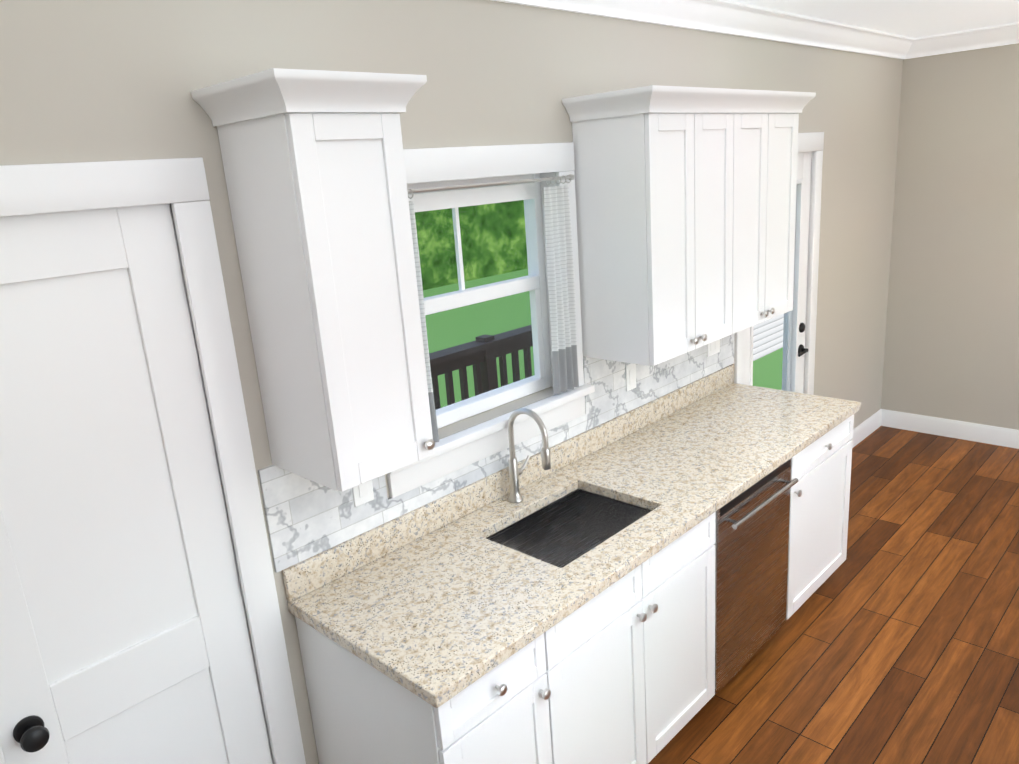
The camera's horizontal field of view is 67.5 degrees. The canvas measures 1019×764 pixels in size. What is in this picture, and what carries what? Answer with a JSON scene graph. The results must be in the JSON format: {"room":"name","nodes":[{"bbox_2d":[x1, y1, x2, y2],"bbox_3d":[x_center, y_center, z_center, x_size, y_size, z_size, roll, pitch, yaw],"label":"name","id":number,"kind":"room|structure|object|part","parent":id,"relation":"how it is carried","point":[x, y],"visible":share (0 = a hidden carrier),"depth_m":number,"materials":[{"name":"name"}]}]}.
{"room":"kitchen","nodes":[
{"label":"kitchen","id":0,"kind":"room"},
{"bbox_2d":[0,0,903,763],"bbox_3d":[0.456,-0.213,3.309,0.170,2.700,6.390,11,21,43],"label":"wall","id":1,"kind":"structure","parent":0,"point":[81,80],"depth_m":2.33,"materials":[{"name":"paint"}]},
{"bbox_2d":[0,203,272,763],"bbox_3d":[-0.931,0.625,1.871,0.102,2.039,0.612,11,21,43],"label":"pantry door","id":2,"kind":"structure","parent":1,"relation":"in","point":[124,635],"depth_m":1.81,"materials":[{"name":"white wood"}]},
{"bbox_2d":[0,157,305,763],"bbox_3d":[-0.988,0.573,1.904,0.170,2.143,0.778,11,21,43],"label":"door frame","id":3,"kind":"structure","parent":1,"relation":"attached to","point":[179,185],"depth_m":1.91,"materials":[{"name":"white wood"}]},
{"bbox_2d":[191,68,434,491],"bbox_3d":[-0.442,-0.247,1.939,0.383,0.964,0.405,11,21,43],"label":"upper cabinet","id":4,"kind":"object","parent":1,"relation":"attached to","point":[314,169],"visible":1,"depth_m":1.83,"materials":[{"name":"white wood"}]},
{"bbox_2d":[387,142,594,497],"bbox_3d":[-0.109,-0.263,2.633,0.190,1.049,1.020,11,21,43],"label":"window","id":5,"kind":"structure","parent":1,"relation":"in","point":[464,448],"depth_m":2.68,"materials":[{"name":"white wood"}]},
{"bbox_3d":[-0.153,-0.286,2.669,0.071,0.828,0.808,11,21,43],"label":"window sash","id":6,"kind":"part","parent":5,"relation":"part of","materials":[{"name":"white wood"}]},
{"bbox_2d":[407,174,573,198],"bbox_3d":[-0.082,-0.635,2.474,0.035,0.031,0.904,11,21,43],"label":"curtain rod","id":7,"kind":"object","parent":5,"relation":"attached to","point":[570,177],"visible":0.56,"depth_m":2.49,"materials":[{"name":"silver metal"}]},
{"bbox_2d":[409,201,438,441],"bbox_3d":[-0.308,-0.158,2.331,0.027,0.763,0.148,11,21,43],"label":"curtain","id":8,"kind":"object","parent":7,"relation":"hanging from","point":[411,204],"depth_m":2.36,"materials":[{"name":"fabric"}]},
{"bbox_2d":[544,185,578,393],"bbox_3d":[0.200,-0.335,2.834,0.027,0.763,0.148,11,21,43],"label":"curtain","id":9,"kind":"object","parent":7,"relation":"hanging from","point":[559,258],"depth_m":2.82,"materials":[{"name":"fabric"}]},
{"bbox_2d":[258,333,734,572],"bbox_3d":[0.240,0.070,3.004,0.010,0.308,2.634,11,21,43],"label":"tile backsplash","id":10,"kind":"structure","parent":1,"relation":"attached to","point":[306,518],"depth_m":2.49,"materials":[{"name":"tile"}]},
{"bbox_2d":[352,480,373,506],"bbox_3d":[-0.446,0.316,2.313,0.007,0.115,0.072,11,21,43],"label":"electrical outlet plate","id":11,"kind":"object","parent":10,"relation":"attached to","point":[363,493],"depth_m":2.32,"materials":[{"name":"white plastic"}]},
{"bbox_2d":[626,363,635,390],"bbox_3d":[0.523,-0.022,3.273,0.007,0.115,0.072,11,21,43],"label":"electrical outlet plate","id":12,"kind":"object","parent":10,"relation":"attached to","point":[631,368],"depth_m":3.27,"materials":[{"name":"white plastic"}]},
{"bbox_2d":[707,339,719,356],"bbox_3d":[1.006,-0.191,3.751,0.007,0.115,0.118,11,21,43],"label":"electrical outlet plate","id":13,"kind":"object","parent":10,"relation":"attached to","point":[713,348],"depth_m":3.75,"materials":[{"name":"white plastic"}]},
{"bbox_2d":[566,85,745,365],"bbox_3d":[0.599,-0.620,3.005,0.334,0.964,0.648,11,21,43],"label":"upper cabinet","id":14,"kind":"object","parent":1,"relation":"attached to","point":[686,208],"depth_m":2.82,"materials":[{"name":"white wood"}]},
{"bbox_2d":[491,0,914,58],"bbox_3d":[0.450,-1.434,2.865,0.088,0.112,6.180,11,21,43],"label":"crown molding","id":15,"kind":"structure","parent":1,"relation":"attached to","point":[729,17],"depth_m":3.48,"materials":[{"name":"white wood"}]},
{"bbox_2d":[746,89,805,328],"bbox_3d":[0.965,-0.748,3.367,0.334,0.964,0.648,11,21,43],"label":"upper cabinet","id":16,"kind":"object","parent":1,"relation":"attached to","point":[772,117],"depth_m":3.30,"materials":[{"name":"white wood"}]},
{"bbox_2d":[745,151,811,392],"bbox_3d":[1.495,-0.235,4.297,0.102,2.025,0.822,11,21,43],"label":"exterior door","id":17,"kind":"structure","parent":1,"relation":"in","point":[797,350],"depth_m":4.42,"materials":[{"name":"white wood"}]},
{"bbox_2d":[734,132,823,394],"bbox_3d":[1.449,-0.271,4.336,0.191,2.164,0.988,11,21,43],"label":"door frame","id":18,"kind":"structure","parent":1,"relation":"attached to","point":[813,142],"depth_m":4.43,"materials":[{"name":"white wood"}]},
{"bbox_2d":[851,409,882,447],"bbox_3d":[2.372,0.420,5.333,0.014,0.129,1.229,11,21,43],"label":"baseboard","id":19,"kind":"structure","parent":1,"relation":"attached to","point":[863,430],"depth_m":5.56,"materials":[{"name":"white wood"}]},
{"bbox_2d":[648,426,1018,763],"bbox_3d":[3.330,1.671,1.072,7.830,0.120,6.690,11,21,43],"label":"floor","id":20,"kind":"structure","parent":0,"point":[894,639],"depth_m":3.28,"materials":[{"name":"brown wood"}]},
{"bbox_2d":[295,616,574,763],"bbox_3d":[-0.213,1.075,2.263,0.630,0.880,0.444,11,21,43],"label":"base cabinet","id":21,"kind":"object","parent":20,"relation":"on","point":[518,712],"depth_m":2.04,"materials":[{"name":"white wood"}]},
{"bbox_2d":[282,364,860,707],"bbox_3d":[0.496,0.424,2.872,0.653,0.334,2.600,11,21,43],"label":"countertop","id":22,"kind":"structure","parent":21,"relation":"on","point":[439,602],"depth_m":2.51,"materials":[{"name":"stone"}]},
{"bbox_2d":[508,408,550,502],"bbox_3d":[0.085,0.254,2.664,0.202,0.359,0.116,11,21,43],"label":"faucet","id":23,"kind":"object","parent":22,"relation":"on","point":[515,472],"visible":1,"depth_m":2.67,"materials":[{"name":"silver metal"}]},
{"bbox_2d":[567,542,714,763],"bbox_3d":[0.198,1.039,2.693,0.630,0.660,0.970,11,21,43],"label":"base cabinet","id":24,"kind":"object","parent":20,"relation":"on","point":[621,670],"depth_m":2.45,"materials":[{"name":"white wood"}]},
{"bbox_2d":[714,459,797,693],"bbox_3d":[0.760,0.749,3.181,0.667,0.873,0.602,11,21,43],"label":"dishwasher","id":25,"kind":"object","parent":20,"relation":"on","point":[751,544],"visible":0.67,"depth_m":2.94,"materials":[{"name":"silver metal"}]},
{"bbox_2d":[673,414,853,619],"bbox_3d":[1.175,0.590,3.638,0.630,0.880,0.662,11,21,43],"label":"base cabinet","id":26,"kind":"object","parent":20,"relation":"on","point":[819,500],"depth_m":3.37,"materials":[{"name":"white wood"}]},
{"bbox_2d":[731,0,1018,37],"bbox_3d":[3.133,-1.038,0.316,7.830,0.120,6.690,11,21,43],"label":"ceiling","id":27,"kind":"structure","parent":0,"point":[915,18],"depth_m":3.97,"materials":[{"name":"paint"}]},
{"bbox_2d":[884,43,1018,429],"bbox_3d":[5.487,-0.471,2.928,7.830,2.700,0.150,11,21,43],"label":"wall","id":28,"kind":"structure","parent":0,"point":[918,290],"depth_m":5.14,"materials":[{"name":"paint"}]},
{"bbox_2d":[882,409,1018,448],"bbox_3d":[5.519,0.783,3.215,7.528,0.129,0.014,11,21,43],"label":"baseboard","id":29,"kind":"structure","parent":28,"relation":"attached to","point":[989,434],"depth_m":5.43,"materials":[{"name":"white wood"}]},
{"bbox_2d":[915,22,1018,57],"bbox_3d":[5.314,-1.684,2.499,7.528,0.112,0.088,11,21,43],"label":"crown molding","id":30,"kind":"structure","parent":28,"relation":"attached to","point":[1005,34],"depth_m":4.79,"materials":[{"name":"white wood"}]},
{"label":"outside","id":31,"kind":"structure","parent":0,"visible":0},
{"bbox_2d":[415,186,527,289],"bbox_3d":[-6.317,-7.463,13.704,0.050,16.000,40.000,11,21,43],"label":"trees","id":32,"kind":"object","parent":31,"point":[486,244],"depth_m":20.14,"materials":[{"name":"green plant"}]},
{"bbox_2d":[423,269,782,407],"bbox_3d":[-1.906,0.122,10.460,12.800,0.050,70.000,11,21,43],"label":"ground","id":33,"kind":"structure","parent":31,"point":[487,324],"depth_m":14.06,"materials":[{"name":"green plant"}]},
{"bbox_2d":[429,325,532,409],"bbox_3d":[0.807,0.480,5.212,1.699,1.700,4.000,11,21,43],"label":"rail","id":34,"kind":"object","parent":33,"relation":"on","point":[484,375],"depth_m":5.10,"materials":[{"name":"brown wood"}]},
{"bbox_2d":[753,314,783,360],"bbox_3d":[3.760,-3.640,10.442,0.300,7.000,8.400,11,21,43],"label":"siding","id":35,"kind":"object","parent":33,"relation":"on","point":[765,332],"depth_m":10.69,"materials":[{"name":"white plastic"}]}
]}

